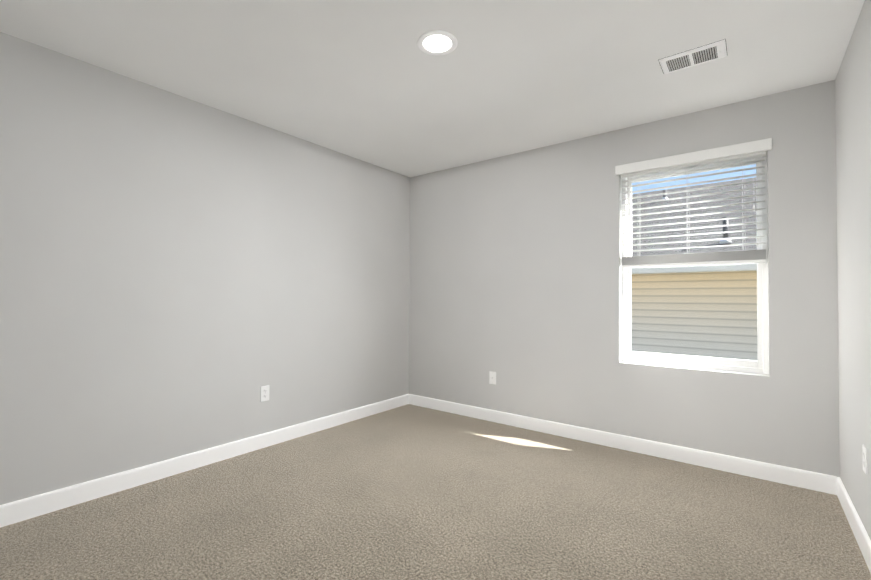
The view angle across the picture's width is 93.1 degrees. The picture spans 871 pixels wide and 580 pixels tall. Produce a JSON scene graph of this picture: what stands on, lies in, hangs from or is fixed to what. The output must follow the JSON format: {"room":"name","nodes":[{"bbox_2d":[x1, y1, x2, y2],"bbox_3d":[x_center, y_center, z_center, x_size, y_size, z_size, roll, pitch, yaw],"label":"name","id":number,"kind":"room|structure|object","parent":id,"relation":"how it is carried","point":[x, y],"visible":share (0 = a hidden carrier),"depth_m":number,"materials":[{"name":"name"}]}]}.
{"room":"empty bedroom","nodes":[
{"label":"empty bedroom","id":0,"kind":"room"},
{"bbox_2d":[0,32,409,504],"bbox_3d":[-1.381,-0.038,3.127,0.120,2.440,3.790,0,-1,38],"label":"wall","id":1,"kind":"structure","parent":0,"point":[180,275],"depth_m":2.62,"materials":[{"name":"grey paint"}]},
{"bbox_2d":[0,394,408,527],"bbox_3d":[-1.350,1.128,3.046,0.014,0.105,3.500,0,-1,38],"label":"baseboard","id":2,"kind":"structure","parent":1,"relation":"attached to","point":[33,506],"depth_m":2.60,"materials":[{"name":"white wood"}]},
{"bbox_2d":[260,385,268,401],"bbox_3d":[-1.292,0.778,3.129,0.008,0.114,0.070,0,-1,38],"label":"electrical outlet","id":3,"kind":"object","parent":1,"relation":"attached to","point":[264,393],"visible":1,"depth_m":3.12,"materials":[{"name":"white plastic"}]},
{"bbox_2d":[0,0,864,176],"bbox_3d":[-0.005,-1.344,2.096,3.575,0.150,3.790,0,-1,38],"label":"ceiling","id":4,"kind":"structure","parent":0,"point":[369,81],"depth_m":2.26,"materials":[{"name":"white paint"}]},
{"bbox_2d":[417,30,456,54],"bbox_3d":[0.010,-1.266,2.114,0.205,0.006,0.205,0,-1,38],"label":"recessed light","id":5,"kind":"object","parent":4,"relation":"in","point":[436,42],"visible":1,"depth_m":2.10,"materials":[{"name":"white plastic"}]},
{"bbox_2d":[658,39,726,73],"bbox_3d":[1.387,-1.251,2.228,0.302,0.017,0.177,0,-1,38],"label":"ceiling vent","id":6,"kind":"object","parent":4,"relation":"in","point":[697,56],"visible":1,"depth_m":2.22,"materials":[{"name":"white metal"}]},
{"bbox_2d":[0,404,870,579],"bbox_3d":[-0.019,1.230,2.052,3.575,0.120,3.790,0,-1,38],"label":"floor","id":7,"kind":"structure","parent":0,"point":[409,492],"depth_m":2.12,"materials":[{"name":"carpet"}]},
{"bbox_2d":[409,80,839,476],"bbox_3d":[1.091,-0.019,3.508,3.575,2.440,0.170,0,-1,38],"label":"wall","id":8,"kind":"structure","parent":0,"point":[515,277],"depth_m":3.23,"materials":[{"name":"grey paint"}]},
{"bbox_2d":[489,371,495,384],"bbox_3d":[0.527,0.803,3.810,0.070,0.114,0.012,0,-1,38],"label":"outlet","id":9,"kind":"object","parent":8,"relation":"attached to","point":[492,377],"visible":1,"depth_m":3.81,"materials":[{"name":"white plastic"}]},
{"bbox_2d":[409,394,836,494],"bbox_3d":[1.029,1.147,3.415,3.307,0.105,0.014,0,-1,38],"label":"baseboard","id":10,"kind":"structure","parent":8,"relation":"attached to","point":[815,481],"depth_m":2.98,"materials":[{"name":"white wood"}]},
{"bbox_2d":[622,150,768,373],"bbox_3d":[1.836,-0.189,2.989,0.891,1.470,0.080,0,-1,38],"label":"window","id":11,"kind":"structure","parent":8,"relation":"in","point":[760,365],"depth_m":2.90,"materials":[{"name":"white plastic"}]},
{"bbox_2d":[615,138,771,267],"bbox_3d":[1.775,-0.570,2.913,0.933,0.784,0.090,0,-1,38],"label":"blind","id":12,"kind":"object","parent":11,"relation":"attached to","point":[742,151],"visible":0.98,"depth_m":2.88,"materials":[{"name":"white plastic"}]},
{"bbox_2d":[835,0,870,539],"bbox_3d":[1.357,-0.061,1.021,0.120,2.440,3.790,0,-1,38],"label":"wall","id":13,"kind":"structure","parent":0,"point":[853,128],"depth_m":2.00,"materials":[{"name":"grey paint"}]},
{"bbox_2d":[837,477,870,572],"bbox_3d":[1.283,1.107,1.021,0.014,0.105,3.500,0,-1,38],"label":"baseboard","id":14,"kind":"structure","parent":13,"relation":"attached to","point":[863,540],"depth_m":1.97,"materials":[{"name":"white wood"}]},
{"bbox_2d":[862,444,867,474],"bbox_3d":[1.915,0.752,1.842,0.008,0.114,0.070,0,-1,38],"label":"electrical outlet","id":15,"kind":"object","parent":13,"relation":"attached to","point":[864,455],"visible":1,"depth_m":1.83,"materials":[{"name":"white plastic"}]},
{"label":"outside","id":16,"kind":"structure","parent":0,"visible":0},
{"bbox_3d":[3.658,4.420,9.534,80.000,0.200,80.000,0,-1,38],"label":"lawn","id":17,"kind":"structure","parent":16,"visible":0},
{"bbox_2d":[631,177,757,360],"bbox_3d":[6.054,0.949,9.405,18.600,6.760,8.840,0,-1,38],"label":"window glass","id":18,"kind":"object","parent":17,"relation":"on","point":[719,333],"depth_m":6.23,"materials":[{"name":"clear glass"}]}
]}

